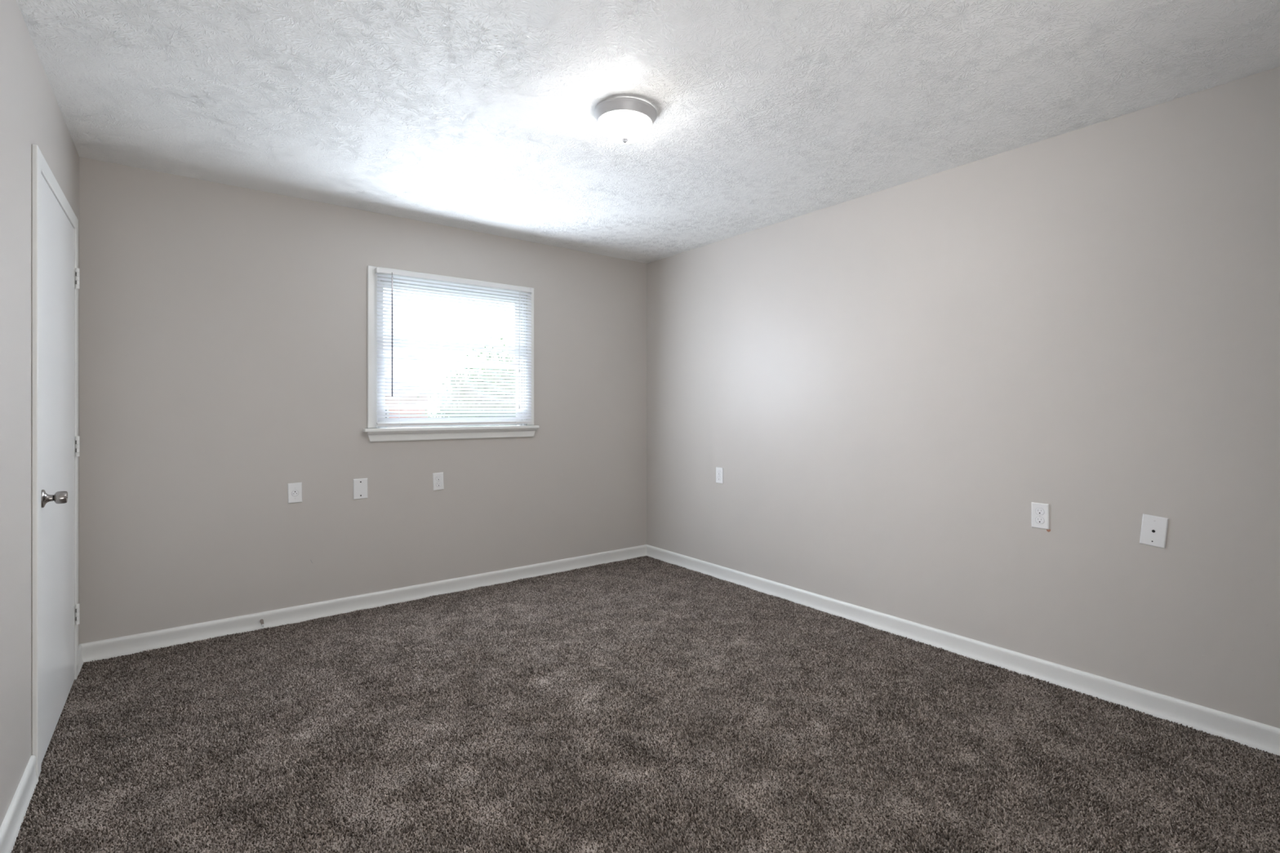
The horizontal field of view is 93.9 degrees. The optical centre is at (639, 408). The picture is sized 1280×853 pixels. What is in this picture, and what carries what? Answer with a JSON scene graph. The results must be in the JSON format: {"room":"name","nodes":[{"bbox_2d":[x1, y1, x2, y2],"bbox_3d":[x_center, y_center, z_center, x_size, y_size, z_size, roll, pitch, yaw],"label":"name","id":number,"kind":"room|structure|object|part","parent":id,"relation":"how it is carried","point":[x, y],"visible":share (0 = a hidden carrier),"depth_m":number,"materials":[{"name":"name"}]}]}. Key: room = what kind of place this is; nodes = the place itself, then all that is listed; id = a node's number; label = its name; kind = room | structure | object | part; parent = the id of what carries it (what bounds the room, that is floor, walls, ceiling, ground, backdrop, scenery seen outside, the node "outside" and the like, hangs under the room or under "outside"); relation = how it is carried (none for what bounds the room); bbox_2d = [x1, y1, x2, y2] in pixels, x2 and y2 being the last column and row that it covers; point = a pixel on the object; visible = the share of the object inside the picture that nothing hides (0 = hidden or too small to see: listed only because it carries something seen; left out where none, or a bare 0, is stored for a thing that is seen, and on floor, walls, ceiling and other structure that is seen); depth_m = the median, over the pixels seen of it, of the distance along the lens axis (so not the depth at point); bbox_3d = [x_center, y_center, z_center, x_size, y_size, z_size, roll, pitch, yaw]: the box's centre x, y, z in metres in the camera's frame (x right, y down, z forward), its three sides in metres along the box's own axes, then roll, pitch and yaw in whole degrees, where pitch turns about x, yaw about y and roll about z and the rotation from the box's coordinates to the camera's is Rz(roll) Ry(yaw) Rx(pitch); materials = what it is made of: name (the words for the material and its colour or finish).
{"room":"empty bedroom","nodes":[
{"label":"empty bedroom","id":0,"kind":"room"},
{"bbox_2d":[0,0,79,826],"bbox_3d":[-1.596,0.000,0.833,0.740,2.472,4.605,0,0,-38],"label":"wall","id":1,"kind":"structure","parent":0,"point":[30,113],"depth_m":1.78,"materials":[{"name":"paint"}]},
{"bbox_2d":[0,644,83,852],"bbox_3d":[-1.332,1.185,1.111,0.017,0.099,4.485,0,0,-38],"label":"baseboard","id":2,"kind":"structure","parent":1,"relation":"attached to","point":[10,828],"depth_m":1.77,"materials":[{"name":"white paint"}]},
{"bbox_2d":[31,144,79,777],"bbox_3d":[-2.314,0.182,2.337,0.192,2.104,0.986,0,0,-38],"label":"door","id":3,"kind":"structure","parent":1,"relation":"in","point":[55,224],"depth_m":2.22,"materials":[{"name":"white paint"}]},
{"bbox_3d":[-2.052,0.310,2.071,0.028,0.063,0.063,0,0,-38],"label":"knob","id":4,"kind":"part","parent":3,"relation":"part of","materials":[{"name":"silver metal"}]},
{"bbox_2d":[79,156,646,644],"bbox_3d":[-1.360,0.000,3.992,3.723,2.472,0.122,0,0,-38],"label":"wall","id":5,"kind":"structure","parent":0,"point":[223,328],"depth_m":3.43,"materials":[{"name":"paint"}]},
{"bbox_2d":[287,482,302,503],"bbox_3d":[-1.982,0.483,3.435,0.072,0.114,0.008,-2,1,-38],"label":"outlet","id":6,"kind":"object","parent":5,"relation":"attached to","point":[294,490],"visible":1,"depth_m":3.43,"materials":[{"name":"white plastic"}]},
{"bbox_2d":[291,489,298,496],"bbox_3d":[-1.980,0.485,3.433,0.036,0.036,0.001,0,0,-38],"label":"receptacle","id":7,"kind":"object","parent":6,"relation":"attached to","point":[294,492],"depth_m":3.43,"materials":[{"name":"white plastic"}]},
{"bbox_2d":[353,478,368,499],"bbox_3d":[-1.705,0.487,3.648,0.081,0.123,0.007,-1,0,-38],"label":"blank wall plate","id":8,"kind":"object","parent":5,"relation":"attached to","point":[360,485],"visible":1,"depth_m":3.65,"materials":[{"name":"white plastic"}]},
{"bbox_2d":[80,544,646,662],"bbox_3d":[-1.319,1.185,3.938,3.483,0.099,0.017,0,0,-38],"label":"baseboard","id":9,"kind":"structure","parent":5,"relation":"attached to","point":[105,649],"depth_m":3.53,"materials":[{"name":"white paint"}]},
{"bbox_2d":[258,617,264,626],"bbox_3d":[-2.085,1.180,3.300,0.025,0.029,0.077,0,0,-38],"label":"door stop","id":10,"kind":"object","parent":9,"relation":"attached to","point":[261,620],"visible":1,"depth_m":3.31,"materials":[{"name":"silver metal"}]},
{"bbox_2d":[432,471,444,490],"bbox_3d":[-1.327,0.478,3.937,0.074,0.117,0.008,0,0,-38],"label":"duplex outlet","id":11,"kind":"object","parent":5,"relation":"attached to","point":[437,477],"visible":1,"depth_m":3.93,"materials":[{"name":"white plastic"}]},
{"bbox_2d":[435,475,440,480],"bbox_3d":[-1.326,0.458,3.935,0.034,0.029,0.002,0,0,-38],"label":"receptacle","id":12,"kind":"object","parent":11,"relation":"attached to","point":[437,477],"depth_m":3.93,"materials":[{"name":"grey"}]},
{"bbox_2d":[363,265,538,441],"bbox_3d":[-1.257,-0.339,4.052,1.176,1.083,0.202,0,0,-38],"label":"window","id":13,"kind":"structure","parent":5,"relation":"in","point":[382,433],"depth_m":3.91,"materials":[{"name":"white paint"}]},
{"bbox_3d":[-1.277,-0.556,4.082,0.990,0.505,0.028,0,0,-38],"label":"sash","id":14,"kind":"part","parent":13,"relation":"part of","materials":[{"name":"white plastic"}]},
{"bbox_3d":[-1.254,-0.109,4.052,0.990,0.454,0.028,0,0,-38],"label":"sash","id":15,"kind":"part","parent":13,"relation":"part of","materials":[{"name":"white plastic"}]},
{"bbox_2d":[374,266,533,426],"bbox_3d":[-1.198,-0.378,3.980,1.055,0.971,0.063,0,0,-38],"label":"window blind","id":16,"kind":"object","parent":13,"relation":"attached to","point":[420,415],"visible":1,"depth_m":3.94,"materials":[{"name":"white plastic"}]},
{"bbox_3d":[-1.507,-0.372,3.740,0.001,0.923,0.025,0,0,-38],"label":"ladder cord","id":17,"kind":"part","parent":16,"relation":"part of","materials":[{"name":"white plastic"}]},
{"bbox_3d":[-1.197,0.094,3.979,1.046,0.027,0.026,0,0,-38],"label":"rail","id":18,"kind":"part","parent":16,"relation":"part of","materials":[{"name":"white plastic"}]},
{"bbox_3d":[-0.852,-0.436,4.219,0.010,0.801,0.012,0,0,-38],"label":"lift cord","id":19,"kind":"part","parent":16,"relation":"part of","materials":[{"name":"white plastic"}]},
{"bbox_2d":[16,0,1279,263],"bbox_3d":[0.079,-1.214,2.119,3.483,0.003,4.605,0,0,-38],"label":"ceiling","id":20,"kind":"structure","parent":0,"point":[473,115],"depth_m":2.28,"materials":[{"name":"white paint"}]},
{"bbox_2d":[594,97,657,143],"bbox_3d":[-0.061,-1.151,2.446,0.257,0.128,0.257,1,0,-38],"label":"ceiling light","id":21,"kind":"object","parent":20,"relation":"attached to","point":[622,120],"visible":1,"depth_m":2.37,"materials":[{"name":"white glass"}]},
{"bbox_2d":[646,66,1279,728],"bbox_3d":[1.507,0.000,3.216,0.121,2.472,4.605,0,0,-38],"label":"wall","id":22,"kind":"structure","parent":0,"point":[885,386],"depth_m":2.77,"materials":[{"name":"paint"}]},
{"bbox_2d":[715,466,723,484],"bbox_3d":[0.574,0.482,4.326,0.008,0.114,0.070,0,0,-38],"label":"duplex outlet","id":23,"kind":"object","parent":22,"relation":"attached to","point":[719,471],"visible":1,"depth_m":4.32,"materials":[{"name":"white plastic"}]},
{"bbox_2d":[646,544,1279,755],"bbox_3d":[1.417,1.185,3.223,0.017,0.099,4.485,0,0,-38],"label":"baseboard","id":24,"kind":"structure","parent":22,"relation":"attached to","point":[1251,733],"depth_m":2.75,"materials":[{"name":"white paint"}]},
{"bbox_2d":[1031,502,1048,529],"bbox_3d":[1.815,0.485,2.712,0.008,0.114,0.070,0,0,-38],"label":"duplex outlet","id":25,"kind":"object","parent":22,"relation":"attached to","point":[1040,512],"visible":1,"depth_m":2.71,"materials":[{"name":"white plastic"}]},
{"bbox_2d":[1035,516,1044,524],"bbox_3d":[1.812,0.505,2.710,0.002,0.030,0.036,0,0,-38],"label":"receptacle","id":26,"kind":"object","parent":25,"relation":"attached to","point":[1038,520],"depth_m":2.71,"materials":[{"name":"white plastic"}]},
{"bbox_2d":[1035,507,1044,515],"bbox_3d":[1.813,0.466,2.710,0.001,0.030,0.036,0,0,-38],"label":"receptacle","id":27,"kind":"object","parent":25,"relation":"attached to","point":[1038,511],"depth_m":2.71,"materials":[{"name":"white plastic"}]},
{"bbox_2d":[1139,513,1168,548],"bbox_3d":[2.058,0.489,2.395,0.007,0.128,0.091,0,0,-38],"label":"cable wall plate","id":28,"kind":"object","parent":22,"relation":"attached to","point":[1153,532],"visible":1,"depth_m":2.39,"materials":[{"name":"white plastic"}]},
{"bbox_3d":[-0.204,1.305,1.978,4.343,0.138,4.725,0,0,-38],"label":"floor","id":29,"kind":"structure","parent":0,"visible":0},
{"bbox_2d":[10,555,1279,852],"bbox_3d":[0.042,1.223,2.167,3.483,0.019,4.485,0,0,-38],"label":"carpet","id":30,"kind":"object","parent":29,"relation":"on","point":[645,704],"visible":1,"depth_m":2.18,"materials":[{"name":"brown carpet"}]},
{"label":"outside","id":31,"kind":"structure","parent":0,"visible":0},
{"bbox_3d":[-20.724,2.024,43.389,100.000,0.100,85.935,0,0,-38],"label":"ground","id":32,"kind":"structure","parent":31,"visible":0},
{"bbox_2d":[385,378,443,427],"bbox_3d":[-13.265,-0.026,24.488,7.800,4.000,8.000,0,0,-38],"label":"house","id":33,"kind":"structure","parent":32,"relation":"on","point":[385,379],"depth_m":23.31,"materials":[{"name":"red brick"}]},
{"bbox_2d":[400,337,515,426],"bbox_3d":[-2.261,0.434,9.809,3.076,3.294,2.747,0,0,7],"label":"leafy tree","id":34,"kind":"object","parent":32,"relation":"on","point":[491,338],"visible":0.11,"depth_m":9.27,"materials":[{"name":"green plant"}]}
]}

